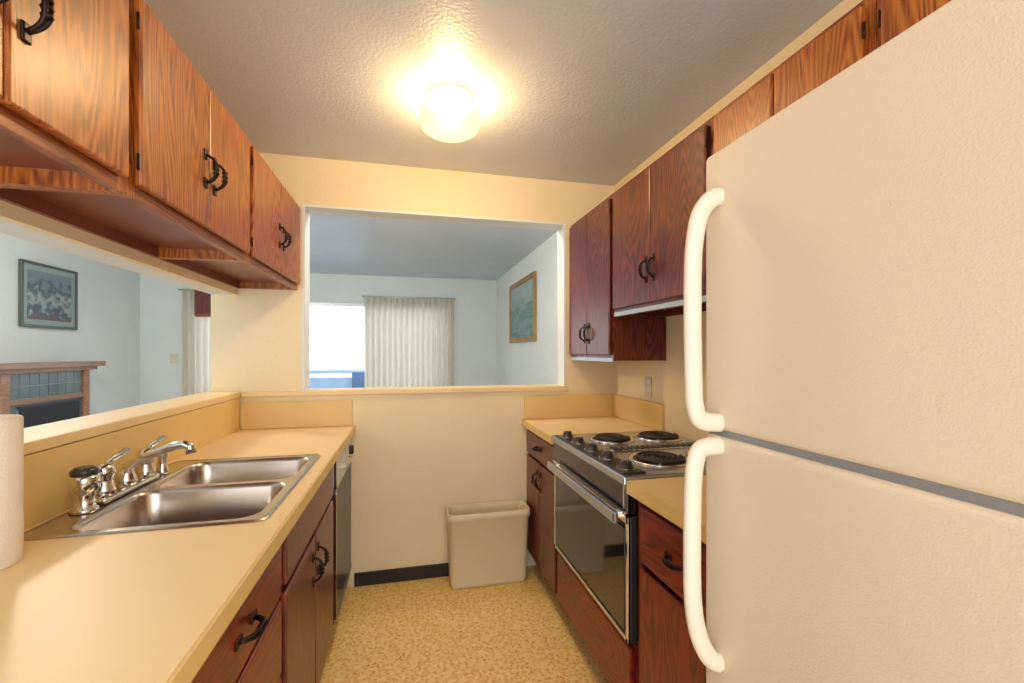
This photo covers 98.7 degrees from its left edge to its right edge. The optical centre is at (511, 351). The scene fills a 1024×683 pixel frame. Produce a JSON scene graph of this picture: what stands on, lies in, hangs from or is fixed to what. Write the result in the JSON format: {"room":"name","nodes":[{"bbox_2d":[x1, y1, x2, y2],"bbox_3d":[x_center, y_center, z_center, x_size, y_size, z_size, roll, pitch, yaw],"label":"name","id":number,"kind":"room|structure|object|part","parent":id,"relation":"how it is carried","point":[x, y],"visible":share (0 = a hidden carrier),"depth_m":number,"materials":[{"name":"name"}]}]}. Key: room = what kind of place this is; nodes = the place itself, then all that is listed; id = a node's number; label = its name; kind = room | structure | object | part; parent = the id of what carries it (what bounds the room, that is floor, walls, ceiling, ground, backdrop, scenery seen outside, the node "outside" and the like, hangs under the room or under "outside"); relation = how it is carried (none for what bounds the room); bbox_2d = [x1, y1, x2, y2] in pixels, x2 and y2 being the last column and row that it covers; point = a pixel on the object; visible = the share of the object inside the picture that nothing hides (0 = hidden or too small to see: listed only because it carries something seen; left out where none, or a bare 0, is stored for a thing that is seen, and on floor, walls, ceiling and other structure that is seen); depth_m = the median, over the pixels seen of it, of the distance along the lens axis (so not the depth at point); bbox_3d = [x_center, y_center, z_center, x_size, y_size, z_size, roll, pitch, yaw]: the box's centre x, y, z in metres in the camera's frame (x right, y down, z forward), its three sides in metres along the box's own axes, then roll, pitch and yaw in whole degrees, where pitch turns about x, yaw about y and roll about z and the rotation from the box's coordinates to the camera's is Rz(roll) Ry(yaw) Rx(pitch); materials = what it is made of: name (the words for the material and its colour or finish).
{"room":"kitchen","nodes":[
{"label":"kitchen","id":0,"kind":"room"},
{"bbox_2d":[0,233,139,414],"bbox_3d":[-3.884,0.125,1.651,0.100,2.440,8.200,0,0,-13],"label":"wall","id":1,"kind":"structure","parent":0,"point":[108,330],"depth_m":4.77,"materials":[{"name":"white paint"}]},
{"bbox_2d":[18,259,77,329],"bbox_3d":[-4.423,-0.525,4.216,0.029,0.600,0.680,0,0,-13],"label":"framed print","id":2,"kind":"object","parent":1,"relation":"attached to","point":[47,294],"visible":1,"depth_m":4.17},
{"bbox_2d":[27,269,70,321],"bbox_3d":[-4.421,-0.525,4.216,0.003,0.450,0.530,0,0,-13],"label":"artwork","id":3,"kind":"object","parent":2,"relation":"attached to","point":[48,292],"depth_m":4.19},
{"bbox_2d":[0,200,237,294],"bbox_3d":[-1.131,0.125,0.591,0.130,2.440,3.670,0,0,-13],"label":"wall","id":4,"kind":"structure","parent":0,"point":[15,221],"depth_m":1.34,"materials":[{"name":"beige paint"}]},
{"bbox_2d":[0,0,129,193],"bbox_3d":[-0.888,-0.583,0.622,0.356,0.475,0.638,0,0,-13],"label":"upper cabinet","id":5,"kind":"object","parent":4,"relation":"attached to","point":[64,64],"visible":1,"depth_m":0.80,"materials":[{"name":"brown wood"}]},
{"bbox_3d":[-0.707,-0.587,0.510,0.056,0.427,0.296,0,0,-13],"label":"door panel","id":6,"kind":"part","parent":5,"relation":"part of","materials":[{"name":"brown wood"}]},
{"bbox_2d":[0,0,249,261],"bbox_3d":[-1.047,-0.583,1.294,0.356,0.475,0.738,0,0,-13],"label":"upper cabinet","id":7,"kind":"object","parent":4,"relation":"attached to","point":[187,196],"visible":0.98,"depth_m":1.19,"materials":[{"name":"brown wood"}]},
{"bbox_3d":[-0.860,-0.587,1.157,0.056,0.427,0.346,0,0,-13],"label":"door panel","id":8,"kind":"part","parent":7,"relation":"part of","materials":[{"name":"brown wood"}]},
{"bbox_3d":[-0.941,-0.587,1.500,0.056,0.427,0.346,0,0,-13],"label":"door panel","id":9,"kind":"part","parent":7,"relation":"part of","materials":[{"name":"brown wood"}]},
{"bbox_2d":[24,392,240,454],"bbox_3d":[-1.237,0.230,1.017,0.180,0.030,2.789,0,0,-13],"label":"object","id":10,"kind":"structure","parent":4,"relation":"attached to","point":[42,437],"depth_m":1.40,"materials":[{"name":"beige laminate"}]},
{"bbox_2d":[24,398,351,528],"bbox_3d":[-0.884,0.333,1.111,0.589,0.172,2.769,0,0,-13],"label":"backsplash","id":11,"kind":"structure","parent":4,"relation":"attached to","point":[46,472],"depth_m":1.61,"materials":[{"name":"yellow laminate"}]},
{"bbox_2d":[158,143,299,289],"bbox_3d":[-1.224,-0.583,2.042,0.356,0.475,0.796,0,0,-13],"label":"upper cabinet","id":12,"kind":"object","parent":4,"relation":"attached to","point":[273,259],"visible":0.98,"depth_m":1.97,"materials":[{"name":"brown wood"}]},
{"bbox_3d":[-1.034,-0.587,1.891,0.056,0.427,0.375,0,0,-13],"label":"door panel","id":13,"kind":"part","parent":12,"relation":"part of","materials":[{"name":"brown wood"}]},
{"bbox_3d":[-1.121,-0.587,2.262,0.056,0.427,0.375,0,0,-13],"label":"door panel","id":14,"kind":"part","parent":12,"relation":"part of","materials":[{"name":"brown wood"}]},
{"bbox_2d":[140,273,496,404],"bbox_3d":[-2.510,0.125,6.250,4.890,2.440,0.120,0,0,-13],"label":"wall","id":15,"kind":"structure","parent":0,"point":[475,304],"depth_m":6.28,"materials":[{"name":"white paint"}]},
{"bbox_2d":[170,354,176,362],"bbox_3d":[-4.407,0.085,5.731,0.080,0.120,0.015,0,0,-13],"label":"light switch","id":16,"kind":"object","parent":15,"relation":"attached to","point":[173,357],"visible":1,"depth_m":5.73,"materials":[{"name":"beige plastic"}]},
{"bbox_2d":[178,289,210,396],"bbox_3d":[-3.992,0.238,5.782,0.670,2.114,0.110,0,0,-13],"label":"curtain","id":17,"kind":"object","parent":15,"relation":"hanging from","point":[196,331],"visible":0.27,"depth_m":5.74,"materials":[{"name":"white fabric"}]},
{"bbox_2d":[194,289,210,316],"bbox_3d":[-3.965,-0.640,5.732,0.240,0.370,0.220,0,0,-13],"label":"wall plaque","id":18,"kind":"object","parent":15,"relation":"attached to","point":[202,300],"visible":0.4,"depth_m":5.62,"materials":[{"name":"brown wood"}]},
{"bbox_2d":[310,302,364,306],"bbox_3d":[-2.567,0.295,6.231,3.370,1.980,0.070,0,0,-13],"label":"window frame","id":19,"kind":"structure","parent":15,"relation":"in","point":[311,303],"depth_m":6.22,"materials":[{"name":"metal"}]},
{"bbox_2d":[362,295,455,387],"bbox_3d":[-1.476,0.248,6.377,1.320,2.094,0.110,0,0,-13],"label":"curtain","id":20,"kind":"object","parent":15,"relation":"hanging from","point":[409,342],"visible":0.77,"depth_m":6.36,"materials":[{"name":"white fabric"}]},
{"bbox_2d":[211,152,613,586],"bbox_3d":[-0.487,0.125,2.690,2.350,2.440,0.120,0,0,-13],"label":"wall","id":21,"kind":"structure","parent":0,"point":[415,456],"depth_m":2.60,"materials":[{"name":"beige paint"}]},
{"bbox_2d":[354,563,448,586],"bbox_3d":[-0.408,1.308,2.641,1.020,0.075,0.012,0,0,-13],"label":"baseboard","id":22,"kind":"structure","parent":21,"relation":"attached to","point":[442,569],"depth_m":2.58,"materials":[{"name":"black plastic"}]},
{"bbox_2d":[241,384,568,396],"bbox_3d":[-0.570,0.231,2.675,1.878,0.028,0.172,0,0,-13],"label":"trim","id":23,"kind":"structure","parent":21,"relation":"attached to","point":[542,387],"depth_m":2.61,"materials":[{"name":"beige laminate"}]},
{"bbox_2d":[302,204,565,390],"bbox_3d":[-0.428,-0.305,2.704,1.562,1.045,0.128,0,0,-13],"label":"trim","id":24,"kind":"structure","parent":21,"relation":"attached to","point":[307,209],"depth_m":2.65,"materials":[{"name":"white paint"}]},
{"bbox_2d":[524,394,663,430],"bbox_3d":[0.441,0.347,2.544,0.609,0.144,0.590,0,0,-13],"label":"backsplash","id":25,"kind":"structure","parent":21,"relation":"attached to","point":[650,414],"depth_m":2.78,"materials":[{"name":"yellow laminate"}]},
{"bbox_2d":[279,565,607,682],"bbox_3d":[0.074,1.370,0.578,2.470,0.050,4.290,0,0,-13],"label":"floor","id":26,"kind":"structure","parent":0,"point":[421,630],"depth_m":2.07,"materials":[{"name":"tile"}]},
{"bbox_2d":[191,546,280,682],"bbox_3d":[-0.798,0.902,0.818,0.621,0.885,0.558,0,0,-13],"label":"base cabinet","id":27,"kind":"object","parent":26,"relation":"on","point":[248,650],"visible":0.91,"depth_m":0.91,"materials":[{"name":"brown wood"}]},
{"bbox_3d":[-0.524,0.733,0.886,0.056,0.185,0.515,0,0,-13],"label":"drawer","id":28,"kind":"part","parent":27,"relation":"part of","materials":[{"name":"brown wood"}]},
{"bbox_2d":[277,467,332,682],"bbox_3d":[-0.956,0.902,1.485,0.621,0.885,0.808,0,0,-13],"label":"base cabinet","id":29,"kind":"object","parent":26,"relation":"on","point":[306,598],"visible":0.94,"depth_m":1.44,"materials":[{"name":"brown wood"}]},
{"bbox_3d":[-0.636,0.930,1.363,0.056,0.570,0.375,0,0,-13],"label":"door panel","id":30,"kind":"part","parent":29,"relation":"part of","materials":[{"name":"brown wood"}]},
{"bbox_3d":[-0.725,0.930,1.737,0.056,0.570,0.375,0,0,-13],"label":"door panel","id":31,"kind":"part","parent":29,"relation":"part of","materials":[{"name":"brown wood"}]},
{"bbox_2d":[330,438,353,625],"bbox_3d":[-1.109,0.905,2.173,0.581,0.880,0.584,0,0,-13],"label":"dishwasher","id":32,"kind":"object","parent":26,"relation":"on","point":[341,498],"visible":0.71,"depth_m":2.14,"materials":[{"name":"black metal"}]},
{"bbox_2d":[445,500,529,589],"bbox_3d":[-0.144,1.131,2.599,0.485,0.428,0.185,0,0,-13],"label":"trash can","id":33,"kind":"object","parent":26,"relation":"on","point":[487,541],"visible":1,"depth_m":2.52,"materials":[{"name":"plastic"}]},
{"bbox_2d":[527,430,557,596],"bbox_3d":[0.427,0.902,2.534,0.641,0.885,0.574,0,0,-13],"label":"base cabinet","id":34,"kind":"object","parent":26,"relation":"on","point":[540,480],"visible":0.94,"depth_m":2.42,"materials":[{"name":"brown wood"}]},
{"bbox_3d":[0.111,0.922,2.599,0.056,0.585,0.263,0,0,-13],"label":"door panel","id":35,"kind":"part","parent":34,"relation":"part of","materials":[{"name":"brown wood"}]},
{"bbox_3d":[0.142,0.547,2.466,0.056,0.135,0.535,0,0,-13],"label":"drawer","id":36,"kind":"part","parent":34,"relation":"part of","materials":[{"name":"brown wood"}]},
{"bbox_3d":[0.173,0.922,2.335,0.056,0.585,0.265,0,0,-13],"label":"door panel","id":37,"kind":"part","parent":34,"relation":"part of","materials":[{"name":"brown wood"}]},
{"bbox_2d":[522,416,655,444],"bbox_3d":[0.433,0.440,2.542,0.625,0.040,0.590,0,0,-13],"label":"countertop","id":38,"kind":"structure","parent":34,"relation":"on","point":[544,428],"depth_m":2.52,"materials":[{"name":"beige laminate"}]},
{"bbox_2d":[557,552,637,682],"bbox_3d":[0.599,1.157,1.883,0.603,0.375,0.766,0,0,-13],"label":"base cabinet","id":39,"kind":"object","parent":26,"relation":"on","point":[617,659],"visible":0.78,"depth_m":1.71,"materials":[{"name":"brown wood"}]},
{"bbox_2d":[547,430,705,643],"bbox_3d":[0.565,0.672,1.875,0.642,0.590,0.754,0,0,-13],"label":"electric range","id":40,"kind":"object","parent":39,"relation":"on","point":[596,519],"visible":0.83,"depth_m":1.67,"materials":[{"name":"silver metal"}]},
{"bbox_2d":[638,501,705,682],"bbox_3d":[0.724,0.902,1.276,0.641,0.885,0.468,0,0,-13],"label":"base cabinet","id":41,"kind":"object","parent":26,"relation":"on","point":[667,653],"visible":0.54,"depth_m":1.27,"materials":[{"name":"brown wood"}]},
{"bbox_2d":[627,475,705,543],"bbox_3d":[0.734,0.440,1.268,0.625,0.040,0.491,0,0,-13],"label":"countertop","id":42,"kind":"structure","parent":41,"relation":"on","point":[665,496],"depth_m":1.30,"materials":[{"name":"beige laminate"}]},
{"bbox_3d":[0.442,0.578,1.199,0.056,0.175,0.410,0,0,-13],"label":"drawer","id":43,"kind":"part","parent":41,"relation":"part of","materials":[{"name":"brown wood"}]},
{"bbox_3d":[0.442,0.950,1.199,0.056,0.530,0.410,0,0,-13],"label":"door panel","id":44,"kind":"part","parent":41,"relation":"part of","materials":[{"name":"brown wood"}]},
{"bbox_2d":[683,0,1023,682],"bbox_3d":[0.786,0.478,0.580,0.803,1.733,0.768,0,0,-13],"label":"refrigerator","id":45,"kind":"object","parent":26,"relation":"on","point":[863,417],"visible":1,"depth_m":0.57,"materials":[{"name":"metal"}]},
{"bbox_3d":[-0.642,0.902,0.157,0.621,0.885,0.798,0,0,-13],"label":"base cabinet","id":46,"kind":"object","parent":26,"relation":"on","visible":0},
{"bbox_2d":[0,425,354,682],"bbox_3d":[-0.876,0.440,1.113,0.605,0.040,2.769,0,0,-13],"label":"countertop","id":47,"kind":"structure","parent":46,"relation":"on","point":[152,606],"depth_m":0.78,"materials":[{"name":"beige laminate"}]},
{"bbox_2d":[0,414,23,570],"bbox_3d":[-1.042,0.274,0.853,0.128,0.292,0.128,0,0,-13],"label":"paper towel roll","id":48,"kind":"object","parent":47,"relation":"on","point":[11,425],"visible":1,"depth_m":0.86,"materials":[{"name":"paper"}]},
{"bbox_2d":[67,435,196,514],"bbox_3d":[-1.079,0.342,1.343,0.225,0.147,0.424,0,0,-13],"label":"kitchen faucet","id":49,"kind":"object","parent":47,"relation":"on","point":[91,486],"visible":1,"depth_m":1.25,"materials":[{"name":"silver metal"}]},
{"bbox_2d":[24,454,320,540],"bbox_3d":[-0.946,0.501,1.385,0.520,0.175,0.730,0,0,-13],"label":"sink","id":50,"kind":"object","parent":47,"relation":"in","point":[222,491],"visible":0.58,"depth_m":1.36,"materials":[{"name":"silver metal"}]},
{"bbox_2d":[145,0,842,279],"bbox_3d":[-1.567,-1.135,2.260,4.890,0.080,8.320,0,0,-13],"label":"ceiling","id":51,"kind":"structure","parent":0,"point":[579,91],"depth_m":1.77,"materials":[{"name":"paint"}]},
{"bbox_2d":[419,83,479,142],"bbox_3d":[-0.267,-1.015,1.889,0.262,0.160,0.262,0,0,-13],"label":"ceiling light","id":52,"kind":"object","parent":51,"relation":"attached to","point":[448,112],"depth_m":1.80,"materials":[{"name":"white glass"}]},
{"bbox_2d":[497,0,862,440],"bbox_3d":[0.768,0.125,2.750,0.120,2.440,8.200,0,0,-13],"label":"wall","id":53,"kind":"structure","parent":0,"point":[533,362],"depth_m":2.67,"materials":[{"name":"beige paint"}]},
{"bbox_2d":[509,271,536,342],"bbox_3d":[0.111,-0.485,5.200,0.029,0.740,1.170,0,0,-13],"label":"framed painting","id":54,"kind":"object","parent":53,"relation":"attached to","point":[523,293],"visible":1,"depth_m":5.09},
{"bbox_2d":[511,278,532,337],"bbox_3d":[0.109,-0.485,5.200,0.003,0.620,1.050,0,0,-13],"label":"artwork","id":55,"kind":"object","parent":54,"relation":"attached to","point":[522,292],"depth_m":5.14},
{"bbox_2d":[569,193,665,361],"bbox_3d":[0.567,-0.380,2.563,0.356,0.861,0.606,0,0,-13],"label":"upper cabinet","id":56,"kind":"object","parent":53,"relation":"attached to","point":[596,334],"visible":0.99,"depth_m":2.36,"materials":[{"name":"brown wood"}]},
{"bbox_3d":[0.388,-0.387,2.668,0.056,0.807,0.280,0,0,-13],"label":"door panel","id":57,"kind":"part","parent":56,"relation":"part of","materials":[{"name":"brown wood"}]},
{"bbox_3d":[0.454,-0.387,2.389,0.056,0.807,0.280,0,0,-13],"label":"door panel","id":58,"kind":"part","parent":56,"relation":"part of","materials":[{"name":"brown wood"}]},
{"bbox_2d":[645,377,651,397],"bbox_3d":[0.766,0.198,2.478,0.008,0.115,0.070,0,0,-13],"label":"power outlet","id":59,"kind":"object","parent":53,"relation":"attached to","point":[648,380],"visible":1,"depth_m":2.47,"materials":[{"name":"beige plastic"}]},
{"bbox_2d":[612,116,713,316],"bbox_3d":[0.723,-0.494,1.902,0.356,0.631,0.748,0,0,-13],"label":"upper cabinet","id":60,"kind":"object","parent":53,"relation":"attached to","point":[652,211],"visible":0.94,"depth_m":1.82,"materials":[{"name":"brown wood"}]},
{"bbox_3d":[0.536,-0.501,2.042,0.056,0.577,0.351,0,0,-13],"label":"door panel","id":61,"kind":"part","parent":60,"relation":"part of","materials":[{"name":"brown wood"}]},
{"bbox_3d":[0.618,-0.501,1.694,0.056,0.577,0.351,0,0,-13],"label":"door panel","id":62,"kind":"part","parent":60,"relation":"part of","materials":[{"name":"brown wood"}]},
{"bbox_2d":[712,0,876,153],"bbox_3d":[0.871,-0.497,1.275,0.356,0.625,0.538,0,0,-13],"label":"upper cabinet","id":63,"kind":"object","parent":53,"relation":"attached to","point":[853,36],"visible":0.09,"depth_m":1.15,"materials":[{"name":"brown wood"}]},
{"bbox_3d":[0.696,-0.501,1.363,0.056,0.577,0.246,0,0,-13],"label":"door panel","id":64,"kind":"part","parent":63,"relation":"part of","materials":[{"name":"brown wood"}]},
{"bbox_3d":[0.754,-0.501,1.117,0.056,0.577,0.246,0,0,-13],"label":"door panel","id":65,"kind":"part","parent":63,"relation":"part of","materials":[{"name":"brown wood"}]},
{"bbox_2d":[877,0,950,47],"bbox_3d":[1.028,-0.613,0.613,0.356,0.395,0.818,0,0,-13],"label":"upper cabinet","id":66,"kind":"object","parent":53,"relation":"attached to","point":[894,17],"visible":0.22,"depth_m":0.92,"materials":[{"name":"brown wood"}]},
{"bbox_3d":[-1.567,1.370,2.260,4.890,0.050,8.320,0,0,-13],"label":"floor","id":67,"kind":"structure","parent":0,"visible":0},
{"bbox_2d":[0,361,105,427],"bbox_3d":[-4.260,0.720,3.987,0.240,1.250,1.320,0,0,-13],"label":"fireplace","id":68,"kind":"object","parent":67,"relation":"on","point":[40,392],"visible":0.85,"depth_m":3.95,"materials":[{"name":"brown wood"}]},
{"label":"outside","id":69,"kind":"structure","parent":0,"visible":0},
{"bbox_3d":[-11.733,4.445,49.632,120.000,0.200,78.000,0,0,-13],"label":"ground","id":70,"kind":"structure","parent":69,"visible":0},
{"bbox_2d":[310,361,351,377],"bbox_3d":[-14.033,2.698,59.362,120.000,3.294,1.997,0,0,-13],"label":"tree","id":71,"kind":"object","parent":70,"relation":"on","point":[313,366],"visible":0.03,"depth_m":56.83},
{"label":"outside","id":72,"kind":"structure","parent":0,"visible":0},
{"bbox_2d":[310,370,364,388],"bbox_3d":[-2.215,0.880,7.198,9.000,1.130,1.570,0,0,-13],"label":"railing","id":73,"kind":"object","parent":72,"point":[357,380],"visible":0.06,"depth_m":7.67,"materials":[{"name":"paint"}]}
]}

